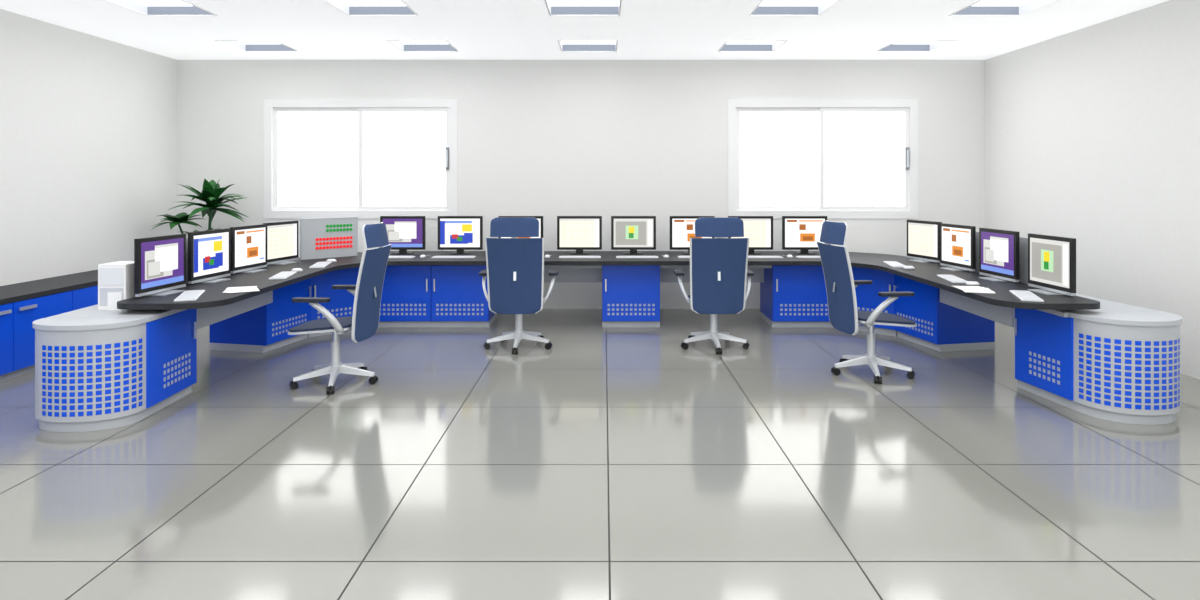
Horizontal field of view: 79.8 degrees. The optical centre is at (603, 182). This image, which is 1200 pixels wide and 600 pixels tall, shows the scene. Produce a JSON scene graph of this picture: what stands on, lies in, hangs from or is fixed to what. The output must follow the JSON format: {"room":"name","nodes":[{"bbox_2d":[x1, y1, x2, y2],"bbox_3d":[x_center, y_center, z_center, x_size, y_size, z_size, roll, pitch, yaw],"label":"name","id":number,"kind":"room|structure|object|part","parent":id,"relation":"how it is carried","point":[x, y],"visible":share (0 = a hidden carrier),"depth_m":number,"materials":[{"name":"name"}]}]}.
{"room":"control room","nodes":[
{"label":"control room","id":0,"kind":"room"},
{"bbox_2d":[0,9,176,285],"bbox_3d":[-5.260,-0.045,3.035,0.200,3.130,11.670,0,0,0],"label":"wall","id":1,"kind":"structure","parent":0,"point":[88,123],"depth_m":7.01,"materials":[{"name":"paint"}]},
{"bbox_2d":[177,60,984,308],"bbox_3d":[-0.275,-0.045,8.770,9.770,3.130,0.200,0,0,0],"label":"wall","id":2,"kind":"structure","parent":0,"point":[549,139],"depth_m":8.67,"materials":[{"name":"paint"}]},
{"bbox_2d":[264,99,457,218],"bbox_3d":[-2.940,-0.290,8.697,2.340,1.440,0.127,0,0,0],"label":"window","id":3,"kind":"structure","parent":2,"relation":"in","point":[324,158],"depth_m":8.76,"materials":[{"name":"white glass"}]},
{"bbox_2d":[728,99,917,218],"bbox_3d":[2.645,-0.290,8.697,2.290,1.440,0.127,0,0,0],"label":"window","id":4,"kind":"structure","parent":2,"relation":"in","point":[831,158],"depth_m":8.76,"materials":[{"name":"white glass"}]},
{"bbox_2d":[0,0,1168,59],"bbox_3d":[-0.275,-1.640,3.035,10.170,0.300,11.670,0,0,0],"label":"ceiling","id":5,"kind":"structure","parent":0,"point":[478,29],"depth_m":6.91,"materials":[{"name":"white painted plaster"}]},
{"bbox_2d":[105,0,217,15],"bbox_3d":[-3.750,-1.528,6.060,0.630,0.084,0.630,0,0,0],"label":"ceiling light","id":6,"kind":"object","parent":5,"relation":"attached to","point":[145,7],"visible":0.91,"depth_m":6.34,"materials":[{"name":"white plastic"}]},
{"bbox_2d":[215,40,300,51],"bbox_3d":[-3.750,-1.528,7.800,0.630,0.084,0.630,0,0,0],"label":"ceiling light","id":7,"kind":"object","parent":5,"relation":"attached to","point":[244,45],"visible":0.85,"depth_m":8.10,"materials":[{"name":"white plastic"}]},
{"bbox_2d":[325,0,418,15],"bbox_3d":[-1.960,-1.528,6.060,0.630,0.084,0.630,0,0,0],"label":"ceiling light","id":8,"kind":"object","parent":5,"relation":"attached to","point":[349,7],"visible":0.91,"depth_m":6.36,"materials":[{"name":"white plastic"}]},
{"bbox_2d":[386,40,458,51],"bbox_3d":[-1.960,-1.528,7.800,0.630,0.084,0.630,0,0,0],"label":"ceiling light","id":9,"kind":"object","parent":5,"relation":"attached to","point":[403,45],"visible":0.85,"depth_m":8.10,"materials":[{"name":"white plastic"}]},
{"bbox_2d":[544,0,621,15],"bbox_3d":[-0.170,-1.528,6.060,0.630,0.084,0.630,0,0,0],"label":"ceiling light","id":10,"kind":"object","parent":5,"relation":"attached to","point":[554,7],"visible":1,"depth_m":6.36,"materials":[{"name":"white plastic"}]},
{"bbox_2d":[558,40,617,51],"bbox_3d":[-0.170,-1.528,7.800,0.630,0.084,0.630,0,0,0],"label":"ceiling light","id":11,"kind":"object","parent":5,"relation":"attached to","point":[565,45],"visible":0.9,"depth_m":8.10,"materials":[{"name":"white plastic"}]},
{"bbox_2d":[718,40,786,51],"bbox_3d":[1.600,-1.528,7.800,0.630,0.084,0.630,0,0,0],"label":"ceiling light","id":12,"kind":"object","parent":5,"relation":"attached to","point":[729,45],"visible":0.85,"depth_m":8.10,"materials":[{"name":"white plastic"}]},
{"bbox_2d":[749,0,838,15],"bbox_3d":[1.600,-1.528,6.060,0.630,0.084,0.630,0,0,0],"label":"ceiling light","id":13,"kind":"object","parent":5,"relation":"attached to","point":[765,7],"visible":0.91,"depth_m":6.36,"materials":[{"name":"white plastic"}]},
{"bbox_2d":[875,40,957,51],"bbox_3d":[3.380,-1.528,7.800,0.630,0.084,0.630,0,0,0],"label":"ceiling light","id":14,"kind":"object","parent":5,"relation":"attached to","point":[899,45],"visible":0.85,"depth_m":8.10,"materials":[{"name":"white plastic"}]},
{"bbox_2d":[949,0,1057,15],"bbox_3d":[3.380,-1.528,6.060,0.630,0.084,0.630,0,0,0],"label":"ceiling light","id":15,"kind":"object","parent":5,"relation":"attached to","point":[981,7],"visible":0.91,"depth_m":6.34,"materials":[{"name":"white plastic"}]},
{"bbox_2d":[0,309,1199,599],"bbox_3d":[-0.275,1.620,3.035,10.170,0.200,11.670,0,0,0],"label":"floor","id":16,"kind":"structure","parent":0,"point":[600,463],"depth_m":3.66,"materials":[{"name":"tile"}]},
{"bbox_2d":[0,270,97,381],"bbox_3d":[-4.844,1.200,4.610,0.608,0.640,5.600,0,0,0],"label":"base cabinet","id":17,"kind":"object","parent":16,"relation":"on","point":[21,304],"visible":0.39,"depth_m":5.75,"materials":[{"name":"blue metal"}]},
{"bbox_2d":[151,179,246,233],"bbox_3d":[-4.511,0.734,8.070,0.953,1.571,0.870,0,0,-43],"label":"plant","id":18,"kind":"object","parent":16,"relation":"on","point":[211,192],"visible":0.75,"depth_m":8.02,"materials":[{"name":"green plant"}]},
{"bbox_2d":[288,222,391,393],"bbox_3d":[-2.000,0.912,5.447,0.677,1.214,0.720,0,0,4],"label":"chair","id":19,"kind":"object","parent":16,"relation":"on","point":[364,322],"visible":1,"depth_m":5.34,"materials":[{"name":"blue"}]},
{"bbox_2d":[479,217,558,353],"bbox_3d":[-0.790,0.912,6.620,0.720,1.214,0.677,0,0,0],"label":"chair","id":20,"kind":"object","parent":16,"relation":"on","point":[514,273],"visible":1,"depth_m":6.37,"materials":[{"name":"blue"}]},
{"bbox_2d":[32,231,1182,431],"bbox_3d":[0.079,0.978,6.396,7.387,1.085,4.108,0,0,0],"label":"console","id":21,"kind":"object","parent":16,"relation":"on","point":[95,369],"visible":0.8,"depth_m":5.47,"materials":[{"name":"grey"}]},
{"bbox_2d":[98,261,134,309],"bbox_3d":[-3.350,0.710,4.982,0.190,0.310,0.235,0,0,0],"label":"desktop","id":22,"kind":"object","parent":21,"relation":"on","point":[115,279],"visible":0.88,"depth_m":4.88,"materials":[{"name":"white plastic"}]},
{"bbox_2d":[134,234,185,296],"bbox_3d":[-3.133,0.585,5.128,0.136,0.408,0.500,0,0,4],"label":"monitor","id":23,"kind":"object","parent":21,"relation":"on","point":[159,261],"visible":0.99,"depth_m":5.09,"materials":[{"name":"black plastic"}]},
{"bbox_2d":[174,290,204,301],"bbox_3d":[-2.880,0.782,4.990,0.130,0.016,0.440,0,0,-22],"label":"keyboard","id":24,"kind":"object","parent":21,"relation":"on","point":[190,295],"visible":1,"depth_m":4.93,"materials":[{"name":"white plastic"}]},
{"bbox_2d":[188,228,230,283],"bbox_3d":[-3.133,0.585,5.762,0.136,0.408,0.500,0,0,5],"label":"monitor","id":25,"kind":"object","parent":21,"relation":"on","point":[209,251],"visible":1,"depth_m":5.73,"materials":[{"name":"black plastic"}]},
{"bbox_2d":[222,286,259,292],"bbox_3d":[-2.668,0.787,5.299,0.252,0.004,0.337,0,0,-20],"label":"paper","id":26,"kind":"object","parent":21,"relation":"on","point":[247,288],"visible":1,"depth_m":5.28,"materials":[{"name":"white paper"}]},
{"bbox_2d":[230,224,266,272],"bbox_3d":[-3.133,0.585,6.396,0.136,0.408,0.500,0,0,7],"label":"monitor","id":27,"kind":"object","parent":21,"relation":"on","point":[248,243],"visible":0.98,"depth_m":6.37,"materials":[{"name":"black plastic"}]},
{"bbox_2d":[263,221,297,264],"bbox_3d":[-3.134,0.585,7.028,0.136,0.408,0.500,0,0,12],"label":"monitor","id":28,"kind":"object","parent":21,"relation":"on","point":[282,237],"visible":0.92,"depth_m":7.03,"materials":[{"name":"black plastic"}]},
{"bbox_2d":[269,271,296,279],"bbox_3d":[-2.720,0.782,6.080,0.130,0.016,0.440,0,0,-12],"label":"keyboard","id":29,"kind":"object","parent":21,"relation":"on","point":[282,275],"visible":1,"depth_m":6.00,"materials":[{"name":"white plastic"}]},
{"bbox_2d":[291,268,302,271],"bbox_3d":[-2.740,0.776,6.400,0.095,0.028,0.060,0,0,-10],"label":"mouse","id":30,"kind":"object","parent":21,"relation":"on","point":[293,269],"visible":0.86,"depth_m":6.38,"materials":[{"name":"white plastic"}]},
{"bbox_2d":[309,262,331,267],"bbox_3d":[-2.710,0.782,6.860,0.130,0.016,0.440,0,0,-12],"label":"keyboard","id":31,"kind":"object","parent":21,"relation":"on","point":[318,264],"visible":1,"depth_m":6.80,"materials":[{"name":"white plastic"}]},
{"bbox_2d":[300,217,357,259],"bbox_3d":[-2.930,0.579,7.610,0.612,0.420,0.116,0,0,-45],"label":"panel","id":32,"kind":"object","parent":21,"relation":"on","point":[319,237],"visible":1,"depth_m":7.56,"materials":[{"name":"grey metal"}]},
{"bbox_2d":[389,256,414,257],"bbox_3d":[-2.230,0.782,7.580,0.440,0.016,0.130,0,0,0],"label":"keyboard","id":33,"kind":"object","parent":21,"relation":"on","point":[389,256],"visible":0.54,"depth_m":7.55,"materials":[{"name":"white plastic"}]},
{"bbox_2d":[380,216,425,253],"bbox_3d":[-2.250,0.580,8.020,0.500,0.420,0.140,0,0,0],"label":"monitor","id":34,"kind":"object","parent":21,"relation":"on","point":[405,233],"visible":0.89,"depth_m":8.01,"materials":[{"name":"purple glass"}]},
{"bbox_2d":[432,256,475,257],"bbox_3d":[-1.588,0.782,7.580,0.440,0.016,0.130,0,0,0],"label":"keyboard","id":35,"kind":"object","parent":21,"relation":"on","point":[433,256],"visible":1,"depth_m":7.55,"materials":[{"name":"white plastic"}]},
{"bbox_2d":[438,216,482,253],"bbox_3d":[-1.608,0.580,8.020,0.500,0.420,0.140,0,0,0],"label":"monitor","id":36,"kind":"object","parent":21,"relation":"on","point":[459,233],"visible":1,"depth_m":8.01,"materials":[{"name":"black plastic"}]},
{"bbox_2d":[498,216,542,237],"bbox_3d":[-0.930,0.580,8.020,0.500,0.420,0.140,0,0,0],"label":"monitor","id":37,"kind":"object","parent":21,"relation":"on","point":[540,218],"visible":0.09,"depth_m":8.01,"materials":[{"name":"black plastic"}]},
{"bbox_2d":[557,216,601,253],"bbox_3d":[-0.274,0.580,8.020,0.500,0.420,0.140,0,0,0],"label":"monitor","id":38,"kind":"object","parent":21,"relation":"on","point":[578,233],"visible":1,"depth_m":8.01,"materials":[{"name":"beige glass"}]},
{"bbox_2d":[559,256,600,257],"bbox_3d":[-0.254,0.782,7.580,0.440,0.016,0.130,0,0,0],"label":"keyboard","id":39,"kind":"object","parent":21,"relation":"on","point":[559,256],"visible":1,"depth_m":7.53,"materials":[{"name":"white plastic"}]},
{"bbox_2d":[611,216,655,253],"bbox_3d":[0.330,0.580,8.020,0.500,0.420,0.140,0,0,0],"label":"monitor","id":40,"kind":"object","parent":21,"relation":"on","point":[632,233],"visible":1,"depth_m":8.01,"materials":[{"name":"black plastic"}]},
{"bbox_2d":[616,256,657,257],"bbox_3d":[0.350,0.782,7.580,0.440,0.016,0.130,0,0,0],"label":"keyboard","id":41,"kind":"object","parent":21,"relation":"on","point":[616,256],"visible":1,"depth_m":7.53,"materials":[{"name":"white plastic"}]},
{"bbox_3d":[0.060,0.965,6.545,7.320,0.270,3.810,0,0,0],"label":"frame","id":42,"kind":"part","parent":21,"relation":"part of","materials":[{"name":"grey metal"}]},
{"bbox_2d":[670,216,714,253],"bbox_3d":[0.985,0.580,8.020,0.500,0.420,0.140,0,0,0],"label":"monitor","id":43,"kind":"object","parent":21,"relation":"on","point":[682,228],"visible":0.58,"depth_m":8.01,"materials":[{"name":"white glass"}]},
{"bbox_2d":[728,216,772,253],"bbox_3d":[1.640,0.580,8.020,0.500,0.420,0.140,0,0,0],"label":"monitor","id":44,"kind":"object","parent":21,"relation":"on","point":[759,229],"visible":0.66,"depth_m":8.01,"materials":[{"name":"beige glass"}]},
{"bbox_2d":[748,256,782,257],"bbox_3d":[1.660,0.782,7.580,0.440,0.016,0.130,0,0,0],"label":"keyboard","id":45,"kind":"object","parent":21,"relation":"on","point":[748,256],"visible":0.61,"depth_m":7.51,"materials":[{"name":"white plastic"}]},
{"bbox_2d":[782,216,826,253],"bbox_3d":[2.244,0.580,8.020,0.500,0.420,0.140,0,0,0],"label":"monitor","id":46,"kind":"object","parent":21,"relation":"on","point":[802,233],"visible":0.92,"depth_m":8.01,"materials":[{"name":"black plastic"}]},
{"bbox_2d":[796,256,819,257],"bbox_3d":[2.264,0.782,7.580,0.440,0.016,0.130,0,0,0],"label":"keyboard","id":47,"kind":"object","parent":21,"relation":"on","point":[796,256],"visible":0.56,"depth_m":7.55,"materials":[{"name":"white plastic"}]},
{"bbox_2d":[883,261,904,267],"bbox_3d":[2.800,0.782,6.900,0.130,0.016,0.440,0,0,10],"label":"keyboard","id":48,"kind":"object","parent":21,"relation":"on","point":[894,264],"visible":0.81,"depth_m":6.82,"materials":[{"name":"white plastic"}]},
{"bbox_2d":[903,266,914,268],"bbox_3d":[2.800,0.776,6.580,0.095,0.028,0.060,0,0,10],"label":"mouse","id":49,"kind":"object","parent":21,"relation":"on","point":[905,267],"visible":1,"depth_m":6.56,"materials":[{"name":"white plastic"}]},
{"bbox_2d":[907,220,941,262],"bbox_3d":[3.189,0.585,7.218,0.136,0.408,0.500,0,0,-13],"label":"monitor","id":50,"kind":"object","parent":21,"relation":"on","point":[923,237],"visible":0.96,"depth_m":7.21,"materials":[{"name":"black plastic"}]},
{"bbox_2d":[937,274,967,282],"bbox_3d":[2.850,0.782,5.860,0.130,0.016,0.440,0,0,10],"label":"keyboard","id":51,"kind":"object","parent":21,"relation":"on","point":[951,278],"visible":0.91,"depth_m":5.81,"materials":[{"name":"white plastic"}]},
{"bbox_2d":[940,223,975,270],"bbox_3d":[3.188,0.585,6.537,0.136,0.408,0.500,0,0,-6],"label":"monitor","id":52,"kind":"object","parent":21,"relation":"on","point":[957,242],"visible":1,"depth_m":6.50,"materials":[{"name":"black plastic"}]},
{"bbox_2d":[966,281,979,285],"bbox_3d":[2.850,0.776,5.540,0.095,0.028,0.060,0,0,10],"label":"mouse","id":53,"kind":"object","parent":21,"relation":"on","point":[971,283],"visible":1,"depth_m":5.52,"materials":[{"name":"white plastic"}]},
{"bbox_2d":[953,286,995,293],"bbox_3d":[2.734,0.787,5.314,0.252,0.004,0.337,0,0,18],"label":"paper","id":54,"kind":"object","parent":21,"relation":"on","point":[973,289],"visible":1,"depth_m":5.28,"materials":[{"name":"white paper"}]},
{"bbox_2d":[979,228,1019,281],"bbox_3d":[3.188,0.585,5.853,0.136,0.408,0.500,0,0,-3],"label":"monitor","id":55,"kind":"object","parent":21,"relation":"on","point":[999,250],"visible":1,"depth_m":5.81,"materials":[{"name":"black plastic"}]},
{"bbox_2d":[1009,290,1043,301],"bbox_3d":[2.930,0.782,4.980,0.130,0.016,0.440,0,0,20],"label":"keyboard","id":56,"kind":"object","parent":21,"relation":"on","point":[1023,295],"visible":1,"depth_m":4.93,"materials":[{"name":"white plastic"}]},
{"bbox_2d":[1028,233,1075,295],"bbox_3d":[3.188,0.585,5.169,0.136,0.408,0.500,0,0,-1],"label":"monitor","id":57,"kind":"object","parent":21,"relation":"on","point":[1051,259],"visible":1,"depth_m":5.13,"materials":[{"name":"black plastic"}]},
{"bbox_2d":[674,217,753,353],"bbox_3d":[1.020,0.912,6.620,0.720,1.214,0.677,0,0,0],"label":"chair","id":58,"kind":"object","parent":16,"relation":"on","point":[719,273],"visible":1,"depth_m":6.37,"materials":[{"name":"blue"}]},
{"bbox_2d":[817,220,916,383],"bbox_3d":[2.090,0.912,5.715,0.677,1.214,0.720,0,0,-7],"label":"chair","id":59,"kind":"object","parent":16,"relation":"on","point":[844,316],"visible":1,"depth_m":5.60,"materials":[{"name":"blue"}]},
{"bbox_2d":[985,0,1199,378],"bbox_3d":[4.710,-0.045,3.035,0.200,3.130,11.670,0,0,0],"label":"wall","id":60,"kind":"structure","parent":0,"point":[1092,133],"depth_m":6.49,"materials":[{"name":"paint"}]}
]}

